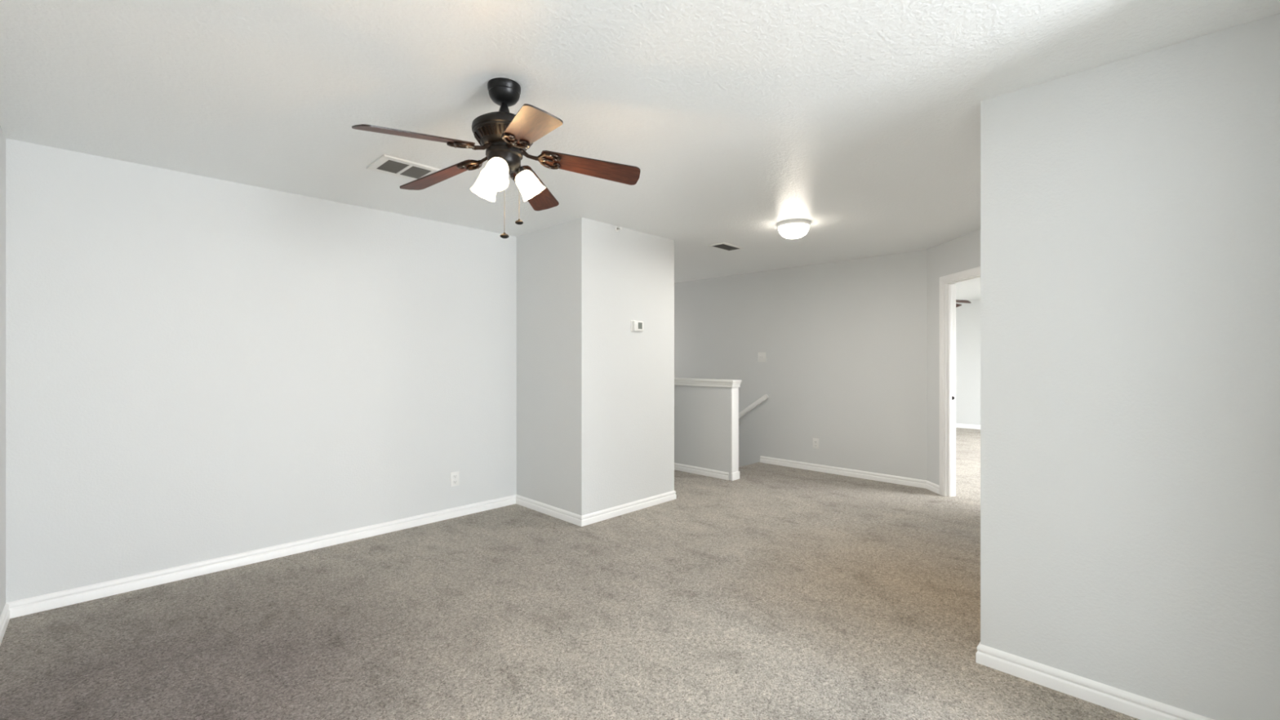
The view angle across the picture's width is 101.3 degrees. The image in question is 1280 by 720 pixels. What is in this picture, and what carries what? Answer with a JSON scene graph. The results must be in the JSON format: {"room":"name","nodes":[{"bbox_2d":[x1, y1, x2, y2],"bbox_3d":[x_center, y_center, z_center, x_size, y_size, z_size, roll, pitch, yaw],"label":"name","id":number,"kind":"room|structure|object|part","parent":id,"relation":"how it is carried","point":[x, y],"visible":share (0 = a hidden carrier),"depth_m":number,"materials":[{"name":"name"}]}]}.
{"room":"empty upstairs loft","nodes":[
{"label":"empty upstairs loft","id":0,"kind":"room"},
{"bbox_2d":[0,125,5,616],"bbox_3d":[-0.728,0.098,0.147,7.087,2.440,0.120,0,0,44],"label":"wall","id":1,"kind":"structure","parent":0,"point":[2,139],"depth_m":2.56,"materials":[{"name":"paint"}]},
{"bbox_2d":[0,602,9,645],"bbox_3d":[-0.724,1.278,0.237,6.967,0.081,0.014,0,0,44],"label":"baseboard","id":2,"kind":"structure","parent":1,"relation":"attached to","point":[5,616],"depth_m":2.54,"materials":[{"name":"white wood"}]},
{"bbox_2d":[5,137,516,602],"bbox_3d":[-2.261,0.098,3.734,0.120,2.440,3.110,0,0,44],"label":"wall","id":3,"kind":"structure","parent":0,"point":[198,368],"depth_m":3.30,"materials":[{"name":"paint"}]},
{"bbox_2d":[6,494,515,618],"bbox_3d":[-2.171,1.278,3.730,0.014,0.081,2.990,0,0,44],"label":"baseboard","id":4,"kind":"structure","parent":3,"relation":"attached to","point":[36,604],"depth_m":3.29,"materials":[{"name":"white wood"}]},
{"bbox_2d":[450,471,459,486],"bbox_3d":[-1.543,0.999,4.377,0.009,0.120,0.076,0,0,44],"label":"wall outlet","id":5,"kind":"object","parent":3,"relation":"attached to","point":[455,476],"visible":1,"depth_m":4.37,"materials":[{"name":"white plastic"}]},
{"bbox_2d":[0,427,1139,719],"bbox_3d":[2.527,1.468,5.234,9.700,0.300,12.220,0,0,44],"label":"floor","id":6,"kind":"structure","parent":0,"point":[773,592],"depth_m":2.59,"materials":[{"name":"carpet"}]},
{"bbox_2d":[516,217,674,515],"bbox_3d":[-1.275,0.098,5.728,3.371,2.440,1.121,0,0,44],"label":"wall","id":7,"kind":"structure","parent":0,"point":[595,394],"depth_m":4.47,"materials":[{"name":"paint"}]},
{"bbox_2d":[515,494,581,526],"bbox_3d":[-0.796,1.278,4.467,0.952,0.081,0.014,0,0,44],"label":"baseboard","id":8,"kind":"structure","parent":7,"relation":"attached to","point":[560,513],"depth_m":4.43,"materials":[{"name":"white wood"}]},
{"bbox_2d":[614,226,622,231],"bbox_3d":[-0.178,-1.096,4.404,0.049,0.048,0.048,0,0,44],"label":"sprinkler head","id":9,"kind":"object","parent":7,"relation":"attached to","point":[616,228],"visible":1,"depth_m":4.40},
{"bbox_2d":[581,490,676,526],"bbox_3d":[-0.064,1.278,4.545,0.014,0.081,1.150,0,0,44],"label":"baseboard","id":10,"kind":"structure","parent":7,"relation":"attached to","point":[587,519],"depth_m":4.49,"materials":[{"name":"white wood"}]},
{"bbox_2d":[631,320,643,331],"bbox_3d":[-0.021,-0.290,4.578,0.030,0.096,0.136,0,0,44],"label":"thermostat","id":11,"kind":"object","parent":7,"relation":"attached to","point":[636,326],"visible":1,"depth_m":4.55,"materials":[{"name":"white plastic"}]},
{"bbox_3d":[-0.030,-0.290,4.587,0.004,0.096,0.136,0,0,44],"label":"plate","id":12,"kind":"part","parent":11,"relation":"part of","materials":[{"name":"white plastic"}]},
{"bbox_2d":[0,0,1279,300],"bbox_3d":[2.520,-1.172,5.241,9.720,0.100,12.220,0,0,44],"label":"ceiling","id":13,"kind":"structure","parent":0,"point":[859,121],"depth_m":2.19,"materials":[{"name":"paint"}]},
{"bbox_2d":[366,154,441,180],"bbox_3d":[-1.385,-1.116,3.083,0.281,0.012,0.325,0,0,44],"label":"ceiling vent","id":14,"kind":"object","parent":13,"relation":"in","point":[387,164],"visible":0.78,"depth_m":3.06,"materials":[{"name":"white plastic"}]},
{"bbox_2d":[351,77,640,238],"bbox_3d":[-0.587,-0.814,2.128,1.097,0.617,1.050,0,0,44],"label":"ceiling fan","id":15,"kind":"object","parent":13,"relation":"hanging from","point":[505,136],"visible":1,"depth_m":2.11,"materials":[{"name":"brown wood"}]},
{"bbox_3d":[-0.806,-0.808,1.903,0.132,0.086,0.416,0,0,44],"label":"blade","id":16,"kind":"part","parent":15,"relation":"part of","materials":[{"name":"brown wood"}]},
{"bbox_3d":[-0.876,-0.808,2.315,0.416,0.086,0.132,0,0,26],"label":"blade","id":17,"kind":"part","parent":15,"relation":"part of","materials":[{"name":"brown wood"}]},
{"bbox_3d":[-0.653,-0.727,2.212,0.127,0.130,0.109,0,0,44],"label":"lamp shade","id":18,"kind":"part","parent":15,"relation":"part of","materials":[{"name":"white glass"}]},
{"bbox_3d":[-0.561,-0.727,2.043,0.120,0.130,0.122,0,0,44],"label":"lamp shade","id":19,"kind":"part","parent":15,"relation":"part of","materials":[{"name":"white glass"}]},
{"bbox_3d":[-0.561,-0.734,2.053,0.044,0.052,0.045,0,0,44],"label":"bulb","id":20,"kind":"part","parent":15,"relation":"part of","materials":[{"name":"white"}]},
{"bbox_3d":[-0.457,-0.727,2.204,0.109,0.130,0.126,0,0,44],"label":"lamp shade","id":21,"kind":"part","parent":15,"relation":"part of","materials":[{"name":"white glass"}]},
{"bbox_3d":[-0.393,-0.808,1.842,0.132,0.086,0.416,0,0,-28],"label":"blade","id":22,"kind":"part","parent":15,"relation":"part of","materials":[{"name":"brown wood"}]},
{"bbox_3d":[-0.506,-0.808,2.508,0.132,0.086,0.416,0,0,8],"label":"blade","id":23,"kind":"part","parent":15,"relation":"part of","materials":[{"name":"brown wood"}]},
{"bbox_3d":[-0.207,-0.808,2.216,0.416,0.086,0.132,0,0,-10],"label":"blade","id":24,"kind":"part","parent":15,"relation":"part of","materials":[{"name":"brown wood"}]},
{"bbox_2d":[707,242,743,251],"bbox_3d":[0.854,-1.116,5.214,0.185,0.014,0.343,0,0,44],"label":"ceiling vent","id":25,"kind":"object","parent":13,"relation":"in","point":[722,246],"visible":1,"depth_m":5.19,"materials":[{"name":"white plastic"}]},
{"bbox_2d":[777,218,809,239],"bbox_3d":[1.268,-1.060,4.330,0.260,0.124,0.260,0,0,44],"label":"dome light","id":26,"kind":"object","parent":13,"relation":"attached to","point":[794,228],"visible":1,"depth_m":4.24,"materials":[{"name":"white glass"}]},
{"bbox_2d":[955,299,971,307],"bbox_3d":[4.161,-0.922,7.572,1.085,0.400,1.070,0,0,44],"label":"ceiling fan","id":27,"kind":"object","parent":13,"relation":"hanging from","point":[957,300],"visible":0.02,"depth_m":7.23,"materials":[{"name":"black metal"}]},
{"bbox_3d":[4.370,-0.808,7.305,0.132,0.086,0.416,0,0,-34],"label":"blade","id":28,"kind":"part","parent":27,"relation":"part of","materials":[{"name":"brown wood"}]},
{"bbox_2d":[674,385,730,479],"bbox_3d":[-0.155,1.935,6.907,3.324,3.365,0.121,0,0,44],"label":"wall","id":29,"kind":"structure","parent":0,"point":[702,414],"depth_m":5.98,"materials":[{"name":"paint"}]},
{"bbox_2d":[674,462,728,479],"bbox_3d":[-0.213,1.278,6.870,3.294,0.081,0.014,0,0,44],"label":"baseboard","id":30,"kind":"structure","parent":29,"relation":"attached to","point":[684,468],"depth_m":5.97,"materials":[{"name":"white wood"}]},
{"bbox_2d":[674,377,742,387],"bbox_3d":[-0.141,0.268,6.894,3.364,0.080,0.177,0,0,44],"label":"trim","id":31,"kind":"structure","parent":29,"relation":"attached to","point":[677,381],"depth_m":5.91,"materials":[{"name":"white wood"}]},
{"bbox_2d":[730,386,739,480],"bbox_3d":[1.041,0.813,5.738,0.026,1.010,0.145,0,0,44],"label":"trim","id":32,"kind":"structure","parent":29,"relation":"attached to","point":[735,473],"depth_m":5.72,"materials":[{"name":"white wood"}]},
{"bbox_2d":[674,248,927,480],"bbox_3d":[1.162,1.248,7.162,5.053,4.740,0.115,0,0,44],"label":"wall","id":33,"kind":"structure","parent":0,"point":[844,343],"depth_m":6.14,"materials":[{"name":"paint"}]},
{"bbox_2d":[738,394,768,425],"bbox_3d":[0.749,1.265,7.427,2.432,1.651,0.082,0,0,44],"label":"handrail","id":34,"kind":"object","parent":33,"relation":"attached to","point":[765,397],"visible":0.19,"depth_m":6.70,"materials":[{"name":"white paint"}]},
{"bbox_2d":[758,352,765,361],"bbox_3d":[1.552,-0.026,6.687,0.116,0.120,0.018,0,0,44],"label":"light switch","id":35,"kind":"object","parent":33,"relation":"attached to","point":[762,356],"visible":1,"depth_m":6.69,"materials":[{"name":"white plastic"}]},
{"bbox_2d":[813,438,818,448],"bbox_3d":[2.072,0.995,6.185,0.076,0.120,0.009,0,0,44],"label":"wall outlet","id":36,"kind":"object","parent":33,"relation":"attached to","point":[815,441],"visible":1,"depth_m":6.18,"materials":[{"name":"white plastic"}]},
{"bbox_2d":[760,456,926,488],"bbox_3d":[2.230,1.278,6.027,1.939,0.081,0.014,0,0,44],"label":"baseboard","id":37,"kind":"structure","parent":33,"relation":"attached to","point":[921,483],"depth_m":5.91,"materials":[{"name":"white wood"}]},
{"bbox_2d":[927,229,980,485],"bbox_3d":[2.984,0.098,4.556,0.092,2.440,1.600,0,0,-1],"label":"wall","id":38,"kind":"structure","parent":0,"point":[962,253],"depth_m":5.20,"materials":[{"name":"paint"}]},
{"bbox_2d":[925,480,939,493],"bbox_3d":[2.923,1.278,5.238,0.014,0.081,0.233,0,0,-1],"label":"baseboard","id":39,"kind":"structure","parent":38,"relation":"attached to","point":[934,487],"depth_m":5.23,"materials":[{"name":"white wood"}]},
{"bbox_2d":[939,266,980,497],"bbox_3d":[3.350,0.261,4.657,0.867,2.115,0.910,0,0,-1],"label":"door frame","id":40,"kind":"structure","parent":38,"relation":"in","point":[948,282],"depth_m":5.04,"materials":[{"name":"white wood"}]},
{"bbox_2d":[955,299,980,425],"bbox_3d":[6.969,0.098,9.352,5.500,2.440,0.120,0,0,44],"label":"wall","id":41,"kind":"structure","parent":0,"point":[967,315],"depth_m":9.98,"materials":[{"name":"paint"}]},
{"bbox_2d":[955,423,980,429],"bbox_3d":[6.922,1.278,9.304,5.500,0.081,0.014,0,0,44],"label":"baseboard","id":42,"kind":"structure","parent":41,"relation":"attached to","point":[957,425],"depth_m":9.97,"materials":[{"name":"white wood"}]},
{"bbox_2d":[980,13,1279,719],"bbox_3d":[3.479,0.098,1.798,3.535,2.440,2.105,0,0,44],"label":"wall","id":43,"kind":"structure","parent":0,"point":[1130,206],"depth_m":1.94,"materials":[{"name":"paint"}]},
{"bbox_2d":[975,644,1213,719],"bbox_3d":[1.772,1.278,1.985,0.860,0.081,0.014,0,0,44],"label":"baseboard","id":44,"kind":"structure","parent":43,"relation":"attached to","point":[1141,708],"depth_m":2.03,"materials":[{"name":"white wood"}]}
]}

